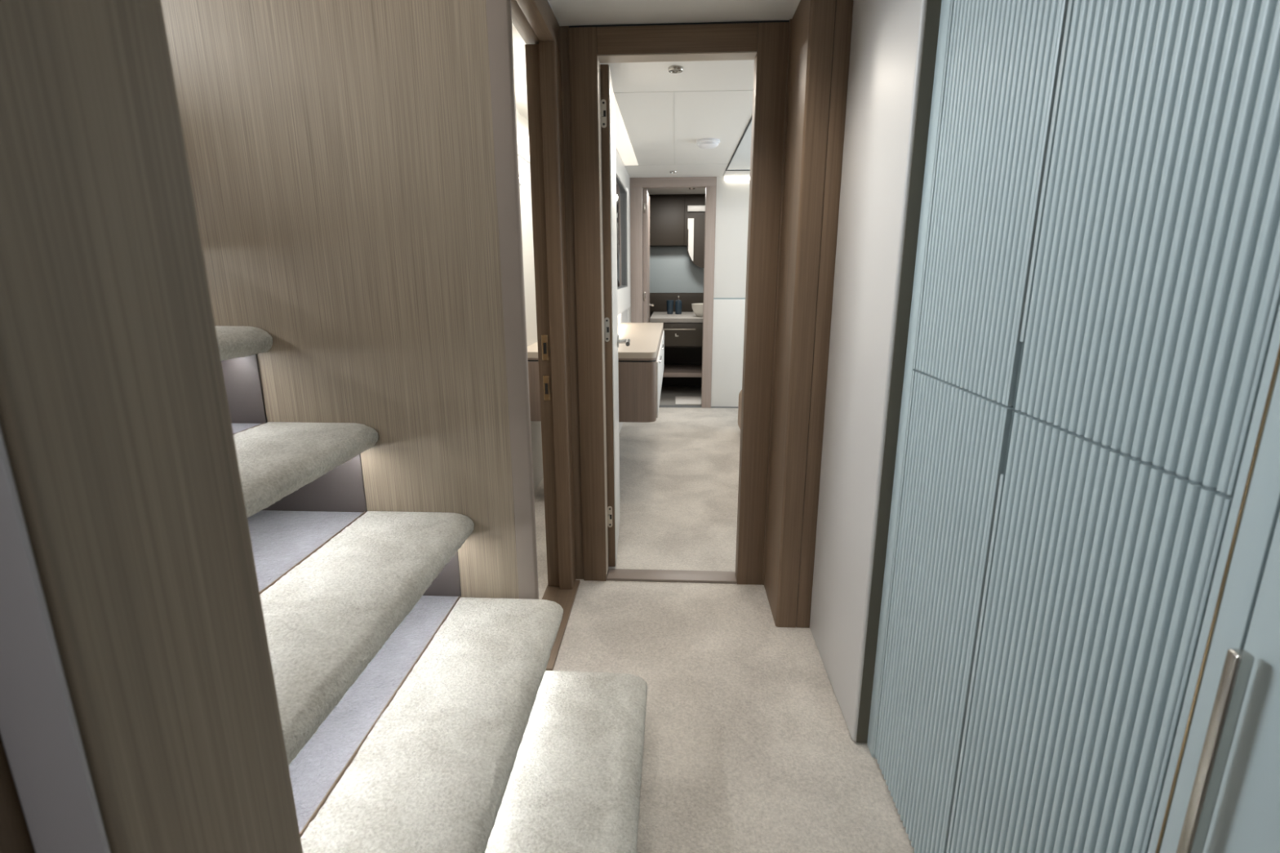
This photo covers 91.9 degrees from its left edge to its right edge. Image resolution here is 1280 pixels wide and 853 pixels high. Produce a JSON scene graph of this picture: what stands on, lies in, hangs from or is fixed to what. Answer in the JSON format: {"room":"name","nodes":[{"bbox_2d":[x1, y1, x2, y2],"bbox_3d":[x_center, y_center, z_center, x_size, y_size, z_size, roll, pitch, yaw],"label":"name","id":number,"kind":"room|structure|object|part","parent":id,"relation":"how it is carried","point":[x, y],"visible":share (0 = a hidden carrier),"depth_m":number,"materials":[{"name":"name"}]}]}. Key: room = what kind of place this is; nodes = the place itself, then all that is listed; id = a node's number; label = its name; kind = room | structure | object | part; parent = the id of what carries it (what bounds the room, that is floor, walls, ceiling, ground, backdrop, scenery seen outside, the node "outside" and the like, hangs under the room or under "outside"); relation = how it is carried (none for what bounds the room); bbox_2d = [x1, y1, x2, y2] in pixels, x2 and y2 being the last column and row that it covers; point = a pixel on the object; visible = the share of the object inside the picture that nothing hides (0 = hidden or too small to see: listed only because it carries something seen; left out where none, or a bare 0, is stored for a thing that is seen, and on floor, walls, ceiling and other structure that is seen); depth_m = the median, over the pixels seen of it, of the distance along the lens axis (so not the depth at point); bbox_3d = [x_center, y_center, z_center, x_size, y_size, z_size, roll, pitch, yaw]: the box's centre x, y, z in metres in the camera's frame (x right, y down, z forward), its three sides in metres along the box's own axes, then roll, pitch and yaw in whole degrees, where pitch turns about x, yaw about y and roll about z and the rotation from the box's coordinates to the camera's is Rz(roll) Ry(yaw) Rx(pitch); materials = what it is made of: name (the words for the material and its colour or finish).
{"room":"ship interior","nodes":[
{"label":"ship interior","id":0,"kind":"room"},
{"bbox_2d":[0,0,302,852],"bbox_3d":[-0.476,-0.491,0.324,0.244,3.200,0.173,1,14,3],"label":"wall","id":1,"kind":"structure","parent":0,"point":[116,428],"depth_m":0.43,"materials":[{"name":"brown wood"}]},
{"bbox_2d":[0,428,110,852],"bbox_3d":[-0.386,0.121,0.379,0.050,1.986,0.004,1,14,3],"label":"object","id":2,"kind":"structure","parent":1,"relation":"attached to","point":[39,731],"depth_m":0.39,"materials":[{"name":"grey paint"}]},
{"bbox_2d":[160,0,519,599],"bbox_3d":[-1.530,-0.797,1.573,2.356,3.200,0.060,1,14,3],"label":"wall","id":3,"kind":"structure","parent":0,"point":[340,153],"depth_m":1.57,"materials":[{"name":"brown wood"}]},
{"bbox_2d":[485,0,538,599],"bbox_3d":[-0.325,-0.152,1.639,0.054,1.910,0.018,1,14,3],"label":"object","id":4,"kind":"structure","parent":3,"relation":"attached to","point":[499,13],"depth_m":1.58,"materials":[{"name":"brown"}]},
{"bbox_2d":[511,0,580,671],"bbox_3d":[-0.321,-0.266,1.938,0.122,1.986,0.650,1,14,3],"label":"door frame","id":5,"kind":"structure","parent":3,"relation":"in","point":[535,21],"depth_m":2.13,"materials":[{"name":"brown wood"}]},
{"bbox_3d":[-0.331,-1.192,1.709,0.100,0.077,0.650,1,14,3],"label":"frame","id":6,"kind":"part","parent":5,"relation":"part of","materials":[{"name":"brown wood"}]},
{"bbox_3d":[-0.337,-0.303,2.227,0.050,1.896,0.073,1,14,3],"label":"frame","id":7,"kind":"part","parent":5,"relation":"part of","materials":[{"name":"brown wood"}]},
{"bbox_3d":[-0.337,-0.279,2.194,0.024,0.090,0.003,1,14,3],"label":"strike plate","id":8,"kind":"part","parent":5,"relation":"part of","materials":[{"name":"brown metal"}]},
{"bbox_3d":[-0.336,-0.139,2.229,0.024,0.090,0.003,1,14,3],"label":"strike plate","id":9,"kind":"part","parent":5,"relation":"part of","materials":[{"name":"brown metal"}]},
{"bbox_3d":[-0.287,-0.300,2.214,0.050,1.896,0.094,1,14,3],"label":"frame","id":10,"kind":"part","parent":5,"relation":"part of","materials":[{"name":"brown wood"}]},
{"bbox_2d":[515,108,543,491],"bbox_3d":[-0.616,-0.677,3.603,0.062,1.986,3.920,1,14,3],"label":"wall","id":11,"kind":"structure","parent":0,"point":[522,132],"depth_m":3.32,"materials":[{"name":"white paint"}]},
{"bbox_2d":[519,176,523,185],"bbox_3d":[-0.597,-1.225,3.084,0.020,0.040,0.040,1,14,3],"label":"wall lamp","id":12,"kind":"object","parent":11,"relation":"attached to","point":[521,181],"visible":0.8,"depth_m":3.07,"materials":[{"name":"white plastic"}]},
{"bbox_2d":[518,152,529,163],"bbox_3d":[-0.585,-1.440,3.412,0.005,0.010,3.920,1,14,3],"label":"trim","id":13,"kind":"structure","parent":11,"relation":"attached to","point":[519,154],"depth_m":3.19,"materials":[{"name":"white"}]},
{"bbox_2d":[527,342,541,421],"bbox_3d":[-0.443,-0.260,3.366,0.315,0.354,0.520,1,14,3],"label":"desk","id":14,"kind":"object","parent":11,"relation":"attached to","point":[532,349],"visible":0.02,"depth_m":3.12,"materials":[{"name":"beige wood"}]},
{"bbox_2d":[617,308,627,434],"bbox_3d":[-0.223,-0.753,3.907,0.050,1.986,3.250,1,14,3],"label":"wall partition","id":15,"kind":"structure","parent":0,"point":[623,317],"depth_m":4.94,"materials":[{"name":"white paint"}]},
{"bbox_2d":[615,147,630,315],"bbox_3d":[-0.136,-1.409,4.643,0.029,1.064,1.340,1,14,3],"label":"panel","id":16,"kind":"object","parent":15,"relation":"attached to","point":[623,184],"visible":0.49,"depth_m":4.71,"materials":[{"name":"white paint"}]},
{"bbox_2d":[617,322,665,422],"bbox_3d":[-0.022,-0.421,4.009,0.345,0.354,1.890,1,14,3],"label":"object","id":17,"kind":"object","parent":15,"relation":"attached to","point":[640,363],"visible":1,"depth_m":3.12,"materials":[{"name":"beige wood"}]},
{"bbox_3d":[0.103,-0.256,3.445,0.009,0.290,0.591,1,14,3],"label":"drawer","id":18,"kind":"part","parent":17,"relation":"part of","materials":[{"name":"white paint"}]},
{"bbox_3d":[0.136,-0.399,4.023,0.009,0.290,0.591,1,14,3],"label":"drawer","id":19,"kind":"part","parent":17,"relation":"part of","materials":[{"name":"white paint"}]},
{"bbox_3d":[0.170,-0.542,4.601,0.009,0.290,0.591,1,14,3],"label":"drawer","id":20,"kind":"part","parent":17,"relation":"part of","materials":[{"name":"white paint"}]},
{"bbox_2d":[511,0,853,177],"bbox_3d":[0.416,-1.298,1.863,4.000,0.050,6.880,1,14,3],"label":"ceiling","id":21,"kind":"structure","parent":0,"point":[647,117],"depth_m":2.76,"materials":[{"name":"white paint"}]},
{"bbox_2d":[613,95,638,165],"bbox_3d":[-0.119,-1.713,3.658,0.102,0.003,1.980,1,14,3],"label":"recessed light","id":22,"kind":"object","parent":21,"relation":"in","point":[623,144],"visible":0.51,"depth_m":3.81,"materials":[{"name":"beige"}]},
{"bbox_2d":[667,65,683,73],"bbox_3d":[0.141,-1.408,2.439,0.060,0.012,0.060,1,14,3],"label":"recessed light","id":23,"kind":"object","parent":21,"relation":"in","point":[673,68],"visible":1,"depth_m":2.42,"materials":[{"name":"silver metal"}]},
{"bbox_2d":[613,89,753,165],"bbox_3d":[0.212,-1.723,3.683,0.783,0.003,1.916,1,14,3],"label":"trim","id":24,"kind":"structure","parent":21,"relation":"attached to","point":[738,90],"depth_m":2.85,"materials":[{"name":"white"}]},
{"bbox_2d":[696,137,719,148],"bbox_3d":[0.416,-1.726,3.779,0.144,0.040,0.144,1,14,3],"label":"smoke detector","id":25,"kind":"object","parent":21,"relation":"attached to","point":[704,143],"visible":1,"depth_m":3.73,"materials":[{"name":"white plastic"}]},
{"bbox_2d":[725,115,751,170],"bbox_3d":[1.548,-1.662,3.410,1.917,0.014,2.920,1,14,3],"label":"trim","id":26,"kind":"structure","parent":21,"relation":"attached to","point":[750,120],"depth_m":3.94,"materials":[{"name":"grey"}]},
{"bbox_2d":[642,175,723,195],"bbox_3d":[0.367,-2.412,6.222,1.500,0.050,1.940,1,14,3],"label":"ceiling","id":27,"kind":"structure","parent":0,"point":[664,190],"depth_m":6.38,"materials":[{"name":"white paint"}]},
{"bbox_2d":[627,176,750,406],"bbox_3d":[0.613,-1.143,5.470,4.000,1.986,0.060,1,14,3],"label":"wall","id":28,"kind":"structure","parent":0,"point":[732,197],"depth_m":5.42,"materials":[{"name":"white paint"}]},
{"bbox_2d":[630,176,716,408],"bbox_3d":[0.301,-1.217,5.773,0.729,1.986,0.672,1,14,3],"label":"door frame","id":29,"kind":"structure","parent":28,"relation":"in","point":[639,197],"depth_m":5.39,"materials":[{"name":"beige wood"}]},
{"bbox_3d":[-0.028,-1.114,5.518,0.102,1.910,0.092,1,14,3],"label":"frame","id":30,"kind":"part","parent":29,"relation":"part of","materials":[{"name":"beige wood"}]},
{"bbox_3d":[0.282,-2.075,5.263,0.729,0.076,0.092,1,14,3],"label":"frame","id":31,"kind":"part","parent":29,"relation":"part of","materials":[{"name":"beige wood"}]},
{"bbox_3d":[0.606,-1.107,5.484,0.086,1.910,0.092,1,14,3],"label":"frame","id":32,"kind":"part","parent":29,"relation":"part of","materials":[{"name":"beige wood"}]},
{"bbox_2d":[711,406,737,408],"bbox_3d":[1.631,-0.167,5.621,1.963,0.012,0.005,1,14,3],"label":"baseboard","id":33,"kind":"structure","parent":28,"relation":"attached to","point":[711,406],"depth_m":5.67,"materials":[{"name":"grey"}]},
{"bbox_2d":[724,177,750,180],"bbox_3d":[1.459,-2.070,5.150,1.495,0.022,0.019,1,14,3],"label":"led strip","id":34,"kind":"object","parent":28,"relation":"attached to","point":[726,178],"visible":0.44,"depth_m":5.18,"materials":[{"name":"beige plastic"}]},
{"bbox_2d":[559,18,852,585],"bbox_3d":[1.042,-0.339,2.219,2.770,1.986,0.080,1,14,3],"label":"wall","id":35,"kind":"structure","parent":0,"point":[563,30],"depth_m":2.21,"materials":[{"name":"brown wood"}]},
{"bbox_2d":[568,20,789,585],"bbox_3d":[0.142,-0.411,2.521,0.711,1.986,0.600,1,14,3],"label":"door frame","id":36,"kind":"structure","parent":35,"relation":"in","point":[593,105],"depth_m":2.20,"materials":[{"name":"brown wood"}]},
{"bbox_3d":[-0.182,-0.348,2.287,0.091,1.978,0.080,1,14,3],"label":"frame","id":37,"kind":"part","parent":36,"relation":"part of","materials":[{"name":"brown wood"}]},
{"bbox_3d":[-0.072,-0.372,2.732,0.058,0.052,0.151,0,14,0],"label":"lever handle","id":38,"kind":"part","parent":36,"relation":"part of","materials":[{"name":"silver metal"}]},
{"bbox_3d":[0.121,-1.266,2.043,0.520,0.081,0.080,1,14,3],"label":"frame","id":39,"kind":"part","parent":36,"relation":"part of","materials":[{"name":"brown wood"}]},
{"bbox_3d":[0.125,-1.310,2.036,0.711,0.008,0.070,1,14,3],"label":"frame","id":40,"kind":"part","parent":36,"relation":"part of","materials":[{"name":"brown wood"}]},
{"bbox_3d":[0.433,-0.342,2.253,0.099,1.978,0.080,1,14,3],"label":"frame","id":41,"kind":"part","parent":36,"relation":"part of","materials":[{"name":"brown wood"}]},
{"bbox_2d":[533,386,914,852],"bbox_3d":[0.529,0.436,3.328,3.900,0.050,8.900,1,14,3],"label":"floor","id":42,"kind":"structure","parent":0,"point":[748,747],"depth_m":1.91,"materials":[{"name":"beige carpet"}]},
{"bbox_2d":[215,325,648,852],"bbox_3d":[-0.978,0.132,1.169,1.952,1.588,1.106,1,14,3],"label":"staircase","id":43,"kind":"structure","parent":42,"relation":"on","point":[417,716],"depth_m":1.34,"materials":[{"name":"beige carpet"}]},
{"bbox_3d":[-1.062,0.153,1.179,0.002,0.068,1.104,1,14,3],"label":"edge trim","id":44,"kind":"part","parent":43,"relation":"part of","materials":[{"name":"grey wood"}]},
{"bbox_3d":[-0.808,0.405,1.226,0.002,0.068,1.104,1,14,3],"label":"edge trim","id":45,"kind":"part","parent":43,"relation":"part of","materials":[{"name":"brown wood"}]},
{"bbox_3d":[-0.554,0.656,1.274,0.002,0.068,1.104,1,14,3],"label":"edge trim","id":46,"kind":"part","parent":43,"relation":"part of","materials":[{"name":"brown wood"}]},
{"bbox_2d":[642,293,703,386],"bbox_3d":[0.371,-0.903,6.588,1.380,0.984,1.084,1,14,3],"label":"vanity unit","id":47,"kind":"object","parent":42,"relation":"on","point":[683,332],"visible":0.49,"depth_m":6.66,"materials":[{"name":"brown wood"}]},
{"bbox_2d":[642,293,703,311],"bbox_3d":[0.400,-1.408,7.013,1.380,0.208,0.014,1,14,3],"label":"backsplash","id":48,"kind":"structure","parent":47,"relation":"attached to","point":[659,300],"depth_m":7.00,"materials":[{"name":"brown paint"}]},
{"bbox_2d":[649,311,702,322],"bbox_3d":[0.572,-1.155,6.512,0.895,0.040,1.080,1,14,3],"label":"countertop","id":49,"kind":"structure","parent":47,"relation":"on","point":[656,317],"depth_m":6.06,"materials":[{"name":"grey stone"}]},
{"bbox_2d":[666,300,673,314],"bbox_3d":[0.321,-1.273,6.600,0.080,0.146,0.080,1,14,3],"label":"tumbler","id":50,"kind":"object","parent":49,"relation":"on","point":[669,304],"visible":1,"depth_m":6.57,"materials":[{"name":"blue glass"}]},
{"bbox_2d":[675,295,681,314],"bbox_3d":[0.410,-1.293,6.577,0.072,0.196,0.097,1,14,3],"label":"soap dispenser","id":51,"kind":"object","parent":49,"relation":"on","point":[677,303],"visible":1,"depth_m":6.57,"materials":[{"name":"blue glass"}]},
{"bbox_2d":[691,302,702,316],"bbox_3d":[0.660,-1.173,6.234,0.284,0.126,0.284,1,14,3],"label":"basin","id":52,"kind":"object","parent":49,"relation":"in","point":[697,308],"visible":0.48,"depth_m":6.15,"materials":[{"name":"white ceramic"}]},
{"bbox_3d":[0.382,-0.947,6.030,0.318,0.010,0.014,1,14,3],"label":"handle","id":53,"kind":"part","parent":47,"relation":"part of","materials":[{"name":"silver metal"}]},
{"bbox_2d":[662,364,702,377],"bbox_3d":[0.552,-0.580,6.428,0.813,0.043,0.580,1,14,3],"label":"shelf","id":54,"kind":"object","parent":47,"relation":"attached to","point":[669,371],"depth_m":6.27,"materials":[{"name":"beige wood"}]},
{"bbox_3d":[0.534,-0.901,6.053,0.811,0.220,0.025,1,14,3],"label":"drawer","id":55,"kind":"part","parent":47,"relation":"part of","materials":[{"name":"brown wood"}]},
{"bbox_2d":[675,395,701,404],"bbox_3d":[0.586,-0.250,5.972,0.490,0.013,0.360,1,14,3],"label":"bath mat","id":56,"kind":"object","parent":42,"relation":"on","point":[678,400],"visible":0.49,"depth_m":5.95,"materials":[{"name":"white fabric"}]},
{"bbox_2d":[737,390,742,429],"bbox_3d":[1.435,-0.002,3.900,1.462,0.480,1.720,1,14,3],"label":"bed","id":57,"kind":"object","parent":42,"relation":"on","point":[740,392],"visible":0.06,"depth_m":4.62,"materials":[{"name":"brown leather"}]},
{"bbox_2d":[866,0,1279,852],"bbox_3d":[0.608,-0.029,0.969,0.081,1.986,0.848,1,14,3],"label":"wardrobe","id":58,"kind":"object","parent":42,"relation":"on","point":[1093,344],"visible":1,"depth_m":0.80,"materials":[{"name":"blue wood"}]},
{"bbox_3d":[0.599,-0.125,1.359,0.018,1.986,0.046,1,14,3],"label":"frame","id":59,"kind":"part","parent":58,"relation":"part of","materials":[{"name":"grey paint"}]},
{"bbox_3d":[0.588,0.400,1.263,0.018,0.977,0.390,1,14,3],"label":"door","id":60,"kind":"part","parent":58,"relation":"part of","materials":[{"name":"grey paint"}]},
{"bbox_3d":[0.585,-0.552,1.027,0.018,0.976,0.390,1,14,3],"label":"door","id":61,"kind":"part","parent":58,"relation":"part of","materials":[{"name":"grey paint"}]},
{"bbox_3d":[0.566,0.496,0.877,0.018,0.977,0.388,1,14,3],"label":"door","id":62,"kind":"part","parent":58,"relation":"part of","materials":[{"name":"grey paint"}]},
{"bbox_3d":[0.563,-0.456,0.642,0.018,0.976,0.388,1,14,3],"label":"door","id":63,"kind":"part","parent":58,"relation":"part of","materials":[{"name":"grey paint"}]},
{"bbox_3d":[0.553,0.072,0.565,0.018,1.986,0.010,1,14,3],"label":"frame","id":64,"kind":"part","parent":58,"relation":"part of","materials":[{"name":"grey paint"}]},
{"bbox_2d":[1155,345,1279,852],"bbox_3d":[0.543,0.194,0.071,0.108,1.986,1.006,1,14,3],"label":"tall cabinet","id":65,"kind":"object","parent":42,"relation":"on","point":[1224,795],"visible":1,"depth_m":0.55,"materials":[{"name":"blue wood"}]},
{"bbox_3d":[0.529,0.419,0.591,0.028,0.460,0.014,1,14,3],"label":"bar handle","id":66,"kind":"part","parent":65,"relation":"part of","materials":[{"name":"silver metal"}]},
{"bbox_3d":[0.536,0.144,0.264,0.018,1.960,0.542,1,14,3],"label":"door","id":67,"kind":"part","parent":65,"relation":"part of","materials":[{"name":"grey paint"}]},
{"bbox_2d":[713,297,745,299],"bbox_3d":[1.629,-1.122,5.414,1.963,0.018,0.045,1,14,3],"label":"trim","id":68,"kind":"structure","parent":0,"point":[713,298],"depth_m":5.44,"materials":[{"name":"grey paint"}]},
{"bbox_2d":[795,8,835,620],"bbox_3d":[0.549,-0.299,2.064,0.002,1.986,0.293,1,14,3],"label":"wall","id":69,"kind":"structure","parent":0,"point":[835,8],"depth_m":1.89,"materials":[{"name":"grey"}]},
{"bbox_2d":[764,0,835,627],"bbox_3d":[0.513,-0.299,2.063,0.068,1.986,0.299,1,14,3],"label":"trim","id":70,"kind":"structure","parent":69,"relation":"attached to","point":[812,32],"depth_m":1.94,"materials":[{"name":"brown wood"}]},
{"bbox_2d":[795,0,853,627],"bbox_3d":[0.572,-0.298,2.060,0.046,1.986,0.298,1,14,3],"label":"trim","id":71,"kind":"structure","parent":69,"relation":"attached to","point":[844,8],"depth_m":1.88,"materials":[{"name":"brown wood"}]},
{"bbox_2d":[809,0,926,742],"bbox_3d":[0.632,-0.198,1.646,0.122,1.982,0.541,1,14,3],"label":"wall","id":72,"kind":"structure","parent":0,"point":[886,41],"depth_m":1.58,"materials":[{"name":"grey paint"}]},
{"bbox_2d":[856,0,942,742],"bbox_3d":[0.621,-0.133,1.382,0.114,1.982,0.003,1,14,3],"label":"trim","id":73,"kind":"structure","parent":72,"relation":"attached to","point":[933,8],"depth_m":1.37,"materials":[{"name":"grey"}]},
{"bbox_3d":[0.403,-1.549,7.043,1.400,2.020,0.080,1,14,3],"label":"wall","id":74,"kind":"structure","parent":0,"visible":0},
{"bbox_2d":[649,246,703,293],"bbox_3d":[0.399,-1.758,6.942,1.400,0.503,0.014,1,14,3],"label":"wall panel","id":75,"kind":"object","parent":74,"relation":"attached to","point":[672,270],"visible":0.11,"depth_m":6.94,"materials":[{"name":"grey paint"}]},
{"bbox_2d":[648,194,705,246],"bbox_3d":[0.394,-2.241,6.743,1.400,0.529,0.166,1,14,3],"label":"upper cabinet","id":76,"kind":"object","parent":74,"relation":"attached to","point":[668,213],"visible":0.34,"depth_m":6.66,"materials":[{"name":"brown paint"}]},
{"bbox_3d":[0.094,-2.213,6.690,0.768,0.490,0.017,1,14,3],"label":"door","id":77,"kind":"part","parent":76,"relation":"part of","materials":[{"name":"brown paint"}]},
{"bbox_3d":[0.780,-2.206,6.653,0.598,0.490,0.017,1,14,3],"label":"door","id":78,"kind":"part","parent":76,"relation":"part of","materials":[{"name":"brown paint"}]},
{"bbox_2d":[687,205,705,267],"bbox_3d":[0.749,-2.039,6.666,0.478,0.650,0.039,1,14,3],"label":"mirror panel","id":79,"kind":"object","parent":76,"relation":"attached to","point":[695,224],"visible":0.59,"depth_m":6.66,"materials":[{"name":"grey mirror"}]},
{"bbox_3d":[-0.951,0.312,-0.386,0.050,1.986,1.596,1,14,3],"label":"wall","id":80,"kind":"structure","parent":0,"visible":0},
{"bbox_2d":[0,736,35,852],"bbox_3d":[-0.748,0.151,0.397,0.666,1.920,0.022,1,14,3],"label":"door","id":81,"kind":"structure","parent":80,"relation":"in","point":[15,837],"depth_m":0.41,"materials":[{"name":"brown wood"}]}
]}

